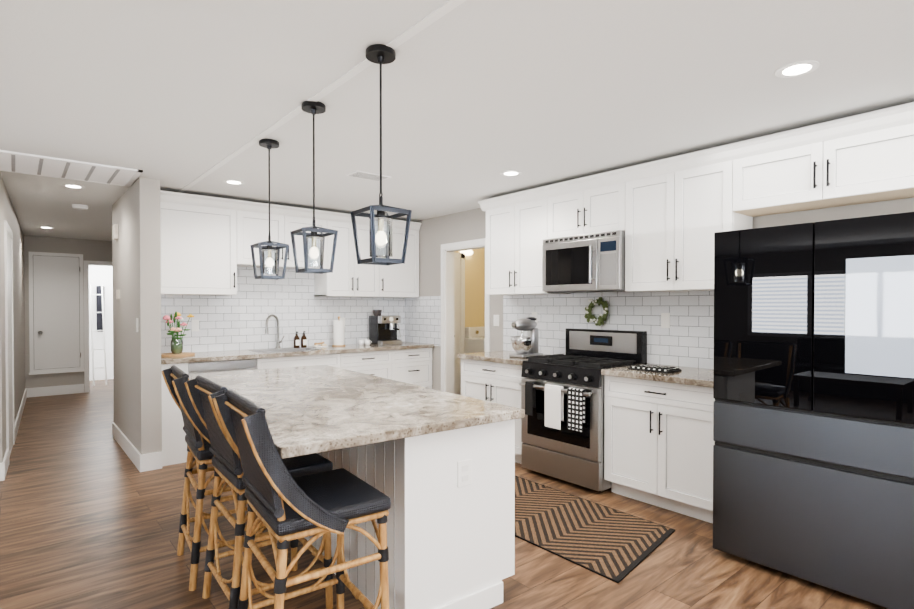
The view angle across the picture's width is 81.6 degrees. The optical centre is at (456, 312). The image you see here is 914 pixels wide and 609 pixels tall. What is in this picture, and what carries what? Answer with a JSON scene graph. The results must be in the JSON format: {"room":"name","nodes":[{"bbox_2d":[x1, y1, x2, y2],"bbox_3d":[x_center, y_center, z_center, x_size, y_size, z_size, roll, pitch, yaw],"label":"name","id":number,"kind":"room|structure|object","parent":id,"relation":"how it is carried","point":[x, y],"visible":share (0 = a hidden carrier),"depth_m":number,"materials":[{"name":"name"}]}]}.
{"room":"kitchen","nodes":[
{"label":"kitchen","id":0,"kind":"room"},
{"bbox_2d":[0,173,3,462],"bbox_3d":[-5.761,0.122,2.399,5.600,2.430,0.120,-1,1,-40],"label":"wall","id":1,"kind":"structure","parent":0,"point":[1,298],"depth_m":4.19,"materials":[{"name":"grey paint"}]},
{"bbox_2d":[0,460,5,480],"bbox_3d":[-5.713,1.268,2.366,5.613,0.140,0.015,-1,1,-40],"label":"baseboard","id":2,"kind":"structure","parent":1,"relation":"attached to","point":[2,465],"depth_m":4.16,"materials":[{"name":"white wood"}]},
{"bbox_2d":[1,176,24,454],"bbox_3d":[-5.111,0.078,6.050,0.320,2.430,4.651,-1,1,-40],"label":"wall","id":3,"kind":"structure","parent":0,"point":[8,213],"depth_m":5.99,"materials":[{"name":"grey paint"}]},
{"bbox_2d":[3,449,8,473],"bbox_3d":[-3.720,1.244,4.363,0.035,0.140,0.464,-1,1,-40],"label":"baseboard","id":4,"kind":"structure","parent":3,"relation":"attached to","point":[6,457],"depth_m":4.43,"materials":[{"name":"white wood"}]},
{"bbox_2d":[4,221,14,457],"bbox_3d":[-4.139,0.257,4.901,0.054,2.100,0.920,-1,1,-40],"label":"door frame","id":5,"kind":"structure","parent":3,"relation":"attached to","point":[9,336],"depth_m":4.88,"materials":[{"name":"white wood"}]},
{"bbox_2d":[15,388,28,439],"bbox_3d":[-5.440,1.217,6.608,0.154,0.140,3.352,-1,1,-40],"label":"baseboard","id":6,"kind":"structure","parent":3,"relation":"attached to","point":[17,422],"depth_m":6.43,"materials":[{"name":"white wood"}]},
{"bbox_2d":[24,235,112,392],"bbox_3d":[-5.998,0.050,8.391,1.960,2.430,0.120,-1,1,-40],"label":"wall","id":7,"kind":"structure","parent":0,"point":[96,250],"depth_m":8.45,"materials":[{"name":"grey paint"}]},
{"bbox_2d":[28,384,83,396],"bbox_3d":[-6.177,1.198,8.167,0.700,0.140,0.014,-1,1,-40],"label":"baseboard","id":8,"kind":"structure","parent":7,"relation":"attached to","point":[77,388],"depth_m":8.15,"materials":[{"name":"white wood"}]},
{"bbox_2d":[29,251,112,392],"bbox_3d":[-5.950,0.171,8.300,1.195,2.190,0.082,-1,1,-40],"label":"door","id":9,"kind":"structure","parent":7,"relation":"attached to","point":[58,322],"depth_m":8.18,"materials":[{"name":"white wood"}]},
{"bbox_2d":[112,177,161,454],"bbox_3d":[-3.065,0.090,5.029,0.150,2.430,1.600,-1,1,-40],"label":"wall","id":10,"kind":"structure","parent":0,"point":[136,262],"depth_m":4.44,"materials":[{"name":"grey paint"}]},
{"bbox_2d":[112,224,117,239],"bbox_3d":[-3.425,-0.808,5.304,0.035,0.140,0.140,-1,1,-40],"label":"door chime","id":11,"kind":"object","parent":10,"relation":"attached to","point":[114,231],"visible":1,"depth_m":5.26,"materials":[{"name":"beige plastic"}]},
{"bbox_2d":[116,290,119,298],"bbox_3d":[-3.355,-0.182,5.240,0.020,0.090,0.100,-1,1,-40],"label":"light switch","id":12,"kind":"object","parent":10,"relation":"attached to","point":[117,294],"visible":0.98,"depth_m":5.20,"materials":[{"name":"beige plastic"}]},
{"bbox_2d":[112,422,143,471],"bbox_3d":[-3.124,1.236,4.985,0.014,0.140,1.614,-1,1,-40],"label":"baseboard","id":13,"kind":"structure","parent":10,"relation":"attached to","point":[135,456],"depth_m":4.80,"materials":[{"name":"white wood"}]},
{"bbox_2d":[161,267,404,352],"bbox_3d":[-1.826,0.080,5.940,2.920,2.430,0.130,-1,1,-40],"label":"wall","id":14,"kind":"structure","parent":0,"point":[291,302],"depth_m":5.69,"materials":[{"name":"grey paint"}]},
{"bbox_2d":[191,320,198,331],"bbox_3d":[-2.581,0.126,5.222,0.070,0.115,0.006,-1,1,-40],"label":"electrical outlet","id":15,"kind":"object","parent":14,"relation":"attached to","point":[194,325],"depth_m":5.21,"materials":[{"name":"white plastic"}]},
{"bbox_2d":[160,190,243,294],"bbox_3d":[-2.499,-0.633,5.071,0.777,0.915,0.322,-1,1,-40],"label":"upper cabinet","id":16,"kind":"object","parent":14,"relation":"attached to","point":[207,242],"depth_m":4.95,"materials":[{"name":"white wood"}]},
{"bbox_2d":[244,202,291,268],"bbox_3d":[-2.042,-0.787,5.451,0.535,0.615,0.322,-1,1,-40],"label":"upper cabinet","id":17,"kind":"object","parent":14,"relation":"attached to","point":[256,214],"depth_m":5.34,"materials":[{"name":"white wood"}]},
{"bbox_2d":[292,207,327,268],"bbox_3d":[-1.724,-0.790,5.717,0.535,0.615,0.322,-1,1,-40],"label":"upper cabinet","id":18,"kind":"object","parent":14,"relation":"attached to","point":[301,217],"depth_m":5.61,"materials":[{"name":"white wood"}]},
{"bbox_2d":[314,211,383,296],"bbox_3d":[-1.265,-0.645,6.102,0.780,0.915,0.322,-1,1,-40],"label":"upper cabinet","id":19,"kind":"object","parent":14,"relation":"attached to","point":[348,278],"depth_m":5.95,"materials":[{"name":"white wood"}]},
{"bbox_2d":[384,219,419,297],"bbox_3d":[-0.813,-0.649,6.480,0.637,0.915,0.322,-1,1,-40],"label":"upper cabinet","id":20,"kind":"object","parent":14,"relation":"attached to","point":[400,280],"depth_m":6.41,"materials":[{"name":"white wood"}]},
{"bbox_2d":[0,379,887,608],"bbox_3d":[-2.228,1.376,3.333,12.200,0.100,16.500,-1,1,-40],"label":"floor","id":21,"kind":"structure","parent":0,"point":[89,515],"depth_m":2.92,"materials":[{"name":"brown wood"}]},
{"bbox_2d":[89,285,106,385],"bbox_3d":[-6.406,0.377,9.465,0.254,1.758,0.814,-1,1,-40],"label":"rack","id":22,"kind":"object","parent":21,"relation":"on","point":[100,312],"visible":0.98,"depth_m":9.45,"materials":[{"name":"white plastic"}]},
{"bbox_2d":[161,362,187,465],"bbox_3d":[-2.630,0.871,4.808,0.217,0.875,0.587,-1,1,-40],"label":"base cabinet","id":23,"kind":"object","parent":21,"relation":"on","point":[174,445],"depth_m":4.57,"materials":[{"name":"white wood"}]},
{"bbox_2d":[161,342,432,365],"bbox_3d":[-1.586,0.403,5.649,2.904,0.040,0.627,-1,1,-40],"label":"countertop","id":24,"kind":"structure","parent":23,"relation":"on","point":[231,355],"depth_m":5.28,"materials":[{"name":"beige stone"}]},
{"bbox_2d":[161,352,194,356],"bbox_3d":[-2.585,0.384,4.887,0.304,0.016,0.304,-1,1,-40],"label":"board","id":25,"kind":"object","parent":24,"relation":"on","point":[177,355],"visible":0.83,"depth_m":4.79,"materials":[{"name":"brown wood"}]},
{"bbox_2d":[163,312,193,353],"bbox_3d":[-2.577,0.178,4.891,0.270,0.392,0.257,-1,1,-40],"label":"flower vase","id":26,"kind":"object","parent":25,"relation":"on","point":[176,347],"visible":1,"depth_m":4.86,"materials":[{"name":"green glass"}]},
{"bbox_2d":[265,314,283,348],"bbox_3d":[-1.947,0.199,5.614,0.207,0.368,0.124,-1,1,-40],"label":"faucet","id":27,"kind":"object","parent":24,"relation":"on","point":[278,341],"visible":0.98,"depth_m":5.66,"materials":[{"name":"silver metal"}]},
{"bbox_2d":[257,346,316,353],"bbox_3d":[-1.773,0.486,5.476,0.624,0.207,0.424,-1,1,-40],"label":"sink","id":28,"kind":"object","parent":24,"relation":"in","point":[278,351],"depth_m":5.63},
{"bbox_2d":[294,331,301,347],"bbox_3d":[-1.739,0.291,5.745,0.066,0.181,0.061,1,1,41],"label":"soap bottle","id":29,"kind":"object","parent":24,"relation":"on","point":[296,339],"depth_m":5.73,"materials":[{"name":"brown glass"}]},
{"bbox_2d":[302,331,306,347],"bbox_3d":[-1.677,0.290,5.804,0.066,0.181,0.061,1,1,41],"label":"soap bottle","id":30,"kind":"object","parent":24,"relation":"on","point":[303,341],"depth_m":5.78,"materials":[{"name":"brown glass"}]},
{"bbox_2d":[312,342,327,346],"bbox_3d":[-1.527,0.352,5.913,0.150,0.055,0.090,-1,1,-40],"label":"tray","id":31,"kind":"object","parent":24,"relation":"on","point":[321,345],"visible":1,"depth_m":5.89,"materials":[{"name":"white ceramic"}]},
{"bbox_2d":[332,316,345,345],"bbox_3d":[-1.348,0.207,6.048,0.150,0.341,0.150,-1,1,-40],"label":"paper towel","id":32,"kind":"object","parent":24,"relation":"on","point":[338,332],"visible":1,"depth_m":6.00,"materials":[{"name":"white paper"}]},
{"bbox_2d":[359,339,371,344],"bbox_3d":[-1.069,0.346,6.218,0.162,0.060,0.166,-1,1,-40],"label":"cups","id":33,"kind":"object","parent":24,"relation":"on","point":[364,342],"visible":1,"depth_m":6.17,"materials":[{"name":"white ceramic"}]},
{"bbox_2d":[369,310,401,344],"bbox_3d":[-0.837,0.169,6.364,0.280,0.410,0.391,-1,1,-40],"label":"espresso machine","id":34,"kind":"object","parent":24,"relation":"on","point":[383,329],"visible":1,"depth_m":6.33,"materials":[{"name":"black"}]},
{"bbox_2d":[161,365,268,590],"bbox_3d":[-1.252,0.810,2.832,0.529,1.047,0.475,0,1,-34],"label":"stool","id":35,"kind":"object","parent":21,"relation":"on","point":[176,378],"visible":0.46,"depth_m":2.60,"materials":[{"name":"wicker"}]},
{"bbox_2d":[185,358,264,457],"bbox_3d":[-2.292,0.867,5.088,0.660,0.875,0.591,-1,1,-40],"label":"base cabinet","id":36,"kind":"object","parent":21,"relation":"on","point":[246,363],"depth_m":4.84,"materials":[{"name":"white"}]},
{"bbox_2d":[184,375,332,608],"bbox_3d":[-0.904,0.815,2.420,0.547,1.047,0.494,-1,1,-40],"label":"stool","id":37,"kind":"object","parent":21,"relation":"on","point":[203,392],"visible":0.69,"depth_m":2.37,"materials":[{"name":"wicker"}]},
{"bbox_2d":[213,390,390,608],"bbox_3d":[-0.581,0.820,1.984,0.529,1.047,0.475,0,1,-35],"label":"stool","id":38,"kind":"object","parent":21,"relation":"on","point":[285,506],"visible":1,"depth_m":1.89,"materials":[{"name":"leather"}]},
{"bbox_2d":[265,354,340,368],"bbox_3d":[-1.751,0.862,5.539,0.871,0.875,0.591,-1,1,-40],"label":"base cabinet","id":39,"kind":"object","parent":21,"relation":"on","point":[334,360],"depth_m":5.35,"materials":[{"name":"white wood"}]},
{"bbox_2d":[341,350,392,379],"bbox_3d":[-1.195,0.856,6.005,0.700,0.875,0.591,-1,1,-40],"label":"base cabinet","id":40,"kind":"object","parent":21,"relation":"on","point":[379,363],"depth_m":5.84,"materials":[{"name":"white wood"}]},
{"bbox_2d":[304,421,514,608],"bbox_3d":[-0.628,0.903,3.214,0.742,0.850,2.276,-1,1,-40],"label":"kitchen island","id":41,"kind":"object","parent":21,"relation":"on","point":[437,467],"depth_m":2.30,"materials":[{"name":"white wood"}]},
{"bbox_2d":[188,365,524,458],"bbox_3d":[-0.835,0.459,3.060,1.266,0.039,2.406,-1,1,-40],"label":"island countertop","id":42,"kind":"structure","parent":41,"relation":"on","point":[323,410],"depth_m":2.47,"materials":[{"name":"beige stone"}]},
{"bbox_2d":[393,346,432,388],"bbox_3d":[-0.705,0.852,6.414,0.577,0.875,0.591,-1,1,-40],"label":"base cabinet","id":43,"kind":"object","parent":21,"relation":"on","point":[408,362],"depth_m":6.20,"materials":[{"name":"white wood"}]},
{"bbox_2d":[464,327,484,352],"bbox_3d":[0.556,0.739,7.277,0.660,1.080,0.675,-1,1,-40],"label":"washer","id":44,"kind":"object","parent":21,"relation":"on","point":[474,340],"visible":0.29,"depth_m":7.25,"materials":[{"name":"white plastic"}]},
{"bbox_2d":[458,351,548,463],"bbox_3d":[0.514,0.849,4.917,0.627,0.915,0.836,-1,1,-40],"label":"base cabinet","id":45,"kind":"object","parent":21,"relation":"on","point":[494,376],"visible":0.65,"depth_m":4.70,"materials":[{"name":"white painted wood"},{"name":"black metal"}]},
{"bbox_2d":[509,317,542,357],"bbox_3d":[0.609,0.215,4.739,0.303,0.356,0.203,-1,1,-40],"label":"stand mixer","id":46,"kind":"object","parent":45,"relation":"on","point":[525,346],"visible":0.98,"depth_m":4.67,"materials":[{"name":"grey metal"}]},
{"bbox_2d":[519,328,646,491],"bbox_3d":[0.993,0.730,4.271,0.718,1.170,0.760,-1,1,-40],"label":"range","id":47,"kind":"object","parent":21,"relation":"on","point":[562,420],"visible":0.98,"depth_m":4.08,"materials":[{"name":"silver metal"}]},
{"bbox_2d":[515,476,674,582],"bbox_3d":[0.432,1.317,3.666,0.802,0.008,2.088,-1,1,-40],"label":"rug","id":48,"kind":"object","parent":21,"relation":"on","point":[614,545],"visible":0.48,"depth_m":3.21,"materials":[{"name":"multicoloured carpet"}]},
{"bbox_2d":[601,363,714,522],"bbox_3d":[1.539,0.864,3.690,0.627,0.915,0.826,-1,1,-40],"label":"base cabinet","id":49,"kind":"object","parent":21,"relation":"on","point":[659,442],"visible":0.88,"depth_m":3.51,"materials":[{"name":"white painted wood"},{"name":"black metal"}]},
{"bbox_2d":[628,364,681,372],"bbox_3d":[1.395,0.391,3.742,0.200,0.030,0.300,-1,1,-40],"label":"tray","id":50,"kind":"object","parent":49,"relation":"on","point":[657,368],"visible":1,"depth_m":3.67,"materials":[{"name":"black"}]},
{"bbox_2d":[713,212,913,608],"bbox_3d":[2.070,0.447,2.808,0.902,1.770,1.000,-1,1,-40],"label":"fridge","id":51,"kind":"object","parent":21,"relation":"on","point":[813,436],"visible":1,"depth_m":2.52,"materials":[{"name":"grey glass"}]},
{"bbox_2d":[0,0,913,240],"bbox_3d":[-2.228,-1.151,3.303,12.200,0.106,16.500,-1,1,-40],"label":"ceiling","id":52,"kind":"structure","parent":0,"point":[200,97],"depth_m":2.60,"materials":[{"name":"white paint"}]},
{"bbox_2d":[0,150,142,186],"bbox_3d":[-3.024,-1.106,4.092,0.930,0.014,0.670,-1,1,-40],"label":"ceiling vent","id":53,"kind":"object","parent":52,"relation":"in","point":[25,163],"visible":1,"depth_m":4.07,"materials":[{"name":"white"}]},
{"bbox_2d":[62,184,84,188],"bbox_3d":[-3.390,-1.117,4.678,0.170,0.005,0.170,-1,1,-40],"label":"recessed light","id":54,"kind":"object","parent":52,"relation":"in","point":[73,186],"visible":0.98,"depth_m":4.67,"materials":[{"name":"white"}]},
{"bbox_2d":[72,204,87,209],"bbox_3d":[-3.963,-1.113,5.567,0.140,0.034,0.140,-1,1,-40],"label":"smoke detector","id":55,"kind":"object","parent":52,"relation":"attached to","point":[80,206],"visible":1,"depth_m":5.52,"materials":[{"name":"white plastic"}]},
{"bbox_2d":[223,180,244,184],"bbox_3d":[-1.906,-1.115,4.524,0.170,0.005,0.170,-1,1,-40],"label":"recessed light","id":56,"kind":"object","parent":52,"relation":"in","point":[236,182],"visible":1,"depth_m":4.52,"materials":[{"name":"white plastic"}]},
{"bbox_2d":[250,139,288,279],"bbox_3d":[-1.210,-0.662,3.416,0.192,0.886,0.192,-1,1,-36],"label":"pendant light","id":57,"kind":"object","parent":52,"relation":"hanging from","point":[269,145],"visible":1,"depth_m":3.41,"materials":[{"name":"black metal"}]},
{"bbox_2d":[290,101,337,273],"bbox_3d":[-0.755,-0.654,2.793,0.192,0.886,0.192,-1,1,-36],"label":"pendant light","id":58,"kind":"object","parent":52,"relation":"hanging from","point":[313,108],"visible":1,"depth_m":2.78,"materials":[{"name":"black metal"}]},
{"bbox_2d":[346,170,390,181],"bbox_3d":[-0.719,-1.111,4.304,0.320,0.009,0.180,-1,1,-40],"label":"ceiling vent","id":59,"kind":"object","parent":52,"relation":"in","point":[366,175],"visible":0.85,"depth_m":4.27,"materials":[{"name":"white metal"}]},
{"bbox_2d":[350,44,411,265],"bbox_3d":[-0.318,-0.647,2.208,0.192,0.886,0.192,-1,1,-36],"label":"pendant light","id":60,"kind":"object","parent":52,"relation":"hanging from","point":[380,54],"visible":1,"depth_m":2.19,"materials":[{"name":"black metal"}]},
{"bbox_2d":[500,170,521,175],"bbox_3d":[0.431,-1.112,4.222,0.170,0.005,0.170,-1,1,-40],"label":"recessed light","id":61,"kind":"object","parent":52,"relation":"in","point":[510,173],"visible":1,"depth_m":4.21,"materials":[{"name":"white plastic"}]},
{"bbox_2d":[775,60,819,77],"bbox_3d":[1.522,-1.090,2.371,0.170,0.005,0.170,-1,1,-40],"label":"recessed light","id":62,"kind":"object","parent":52,"relation":"in","point":[796,69],"visible":1,"depth_m":2.37,"materials":[{"name":"white plastic"}]},
{"bbox_2d":[456,248,484,326],"bbox_3d":[0.386,0.059,7.652,2.430,2.430,0.100,-1,1,-40],"label":"wall","id":63,"kind":"structure","parent":0,"point":[475,289],"depth_m":7.46,"materials":[{"name":"beige paint"}]},
{"bbox_2d":[454,252,464,394],"bbox_3d":[-0.196,0.232,7.033,0.820,2.100,0.107,-1,1,-40],"label":"door frame","id":64,"kind":"structure","parent":63,"relation":"attached to","point":[459,298],"depth_m":7.25,"materials":[{"name":"white wood"}]},
{"bbox_2d":[460,250,472,255],"bbox_3d":[0.135,-0.842,7.340,0.220,0.099,0.110,-1,1,-40],"label":"sconce","id":65,"kind":"object","parent":63,"relation":"attached to","point":[467,252],"visible":0.62,"depth_m":7.29,"materials":[{"name":"white"}]},
{"bbox_2d":[405,198,913,390],"bbox_3d":[2.523,0.114,3.098,0.130,2.430,10.070,-1,1,-40],"label":"wall","id":66,"kind":"structure","parent":0,"point":[686,339],"depth_m":4.70,"materials":[{"name":"white tile"}]},
{"bbox_2d":[441,238,489,393],"bbox_3d":[0.127,0.247,5.965,0.138,2.095,0.830,-1,1,-40],"label":"door frame","id":67,"kind":"structure","parent":66,"relation":"attached to","point":[448,250],"depth_m":6.20,"materials":[{"name":"white wood"}]},
{"bbox_2d":[493,315,498,325],"bbox_3d":[0.409,0.080,5.534,0.011,0.120,0.080,-1,1,-40],"label":"light switch","id":68,"kind":"object","parent":66,"relation":"attached to","point":[495,320],"visible":1,"depth_m":5.53,"materials":[{"name":"white plastic"}]},
{"bbox_2d":[482,186,569,294],"bbox_3d":[0.651,-0.631,4.972,0.322,0.915,0.781,-1,1,-40],"label":"upper cabinet","id":69,"kind":"object","parent":66,"relation":"attached to","point":[516,222],"depth_m":4.85,"materials":[{"name":"white wood"}]},
{"bbox_2d":[546,179,573,238],"bbox_3d":[1.042,-0.856,4.501,0.322,0.455,0.439,-1,1,-40],"label":"upper cabinet","id":70,"kind":"object","parent":66,"relation":"attached to","point":[559,196],"depth_m":4.46,"materials":[{"name":"white wood"}]},
{"bbox_2d":[584,297,608,325],"bbox_3d":[1.187,-0.012,4.514,0.070,0.248,0.236,-1,1,-40],"label":"wreath","id":71,"kind":"object","parent":66,"relation":"hanging from","point":[589,317],"visible":0.98,"depth_m":4.51,"materials":[{"name":"green plant"}]},
{"bbox_2d":[574,168,625,235],"bbox_3d":[1.248,-0.853,4.256,0.322,0.455,0.439,-1,1,-40],"label":"upper cabinet","id":72,"kind":"object","parent":66,"relation":"attached to","point":[599,199],"depth_m":4.15,"materials":[{"name":"white wood"}]},
{"bbox_2d":[542,230,624,292],"bbox_3d":[1.099,-0.400,4.345,0.443,0.447,0.756,-1,1,-40],"label":"microwave","id":73,"kind":"object","parent":72,"relation":"attached to","point":[593,262],"visible":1,"depth_m":4.19,"materials":[{"name":"grey metal"}]},
{"bbox_2d":[661,313,669,327],"bbox_3d":[1.608,0.059,4.086,0.006,0.115,0.070,-1,1,-40],"label":"electrical outlet","id":74,"kind":"object","parent":66,"relation":"attached to","point":[665,320],"depth_m":4.08,"materials":[{"name":"white plastic"}]},
{"bbox_2d":[625,143,752,291],"bbox_3d":[1.637,-0.617,3.793,0.322,0.915,0.775,-1,1,-40],"label":"upper cabinet","id":75,"kind":"object","parent":66,"relation":"attached to","point":[670,216],"depth_m":3.66,"materials":[{"name":"white wood"}]},
{"bbox_2d":[734,127,817,217],"bbox_3d":[2.063,-0.859,3.280,0.322,0.420,0.555,-1,1,-40],"label":"upper cabinet","id":76,"kind":"object","parent":66,"relation":"attached to","point":[770,170],"depth_m":3.23,"materials":[{"name":"white wood"}]},
{"bbox_2d":[806,102,913,208],"bbox_3d":[2.342,-0.855,2.945,0.322,0.420,0.554,-1,1,-40],"label":"upper cabinet","id":77,"kind":"object","parent":66,"relation":"attached to","point":[868,157],"depth_m":2.88,"materials":[{"name":"white wood"}]}
]}

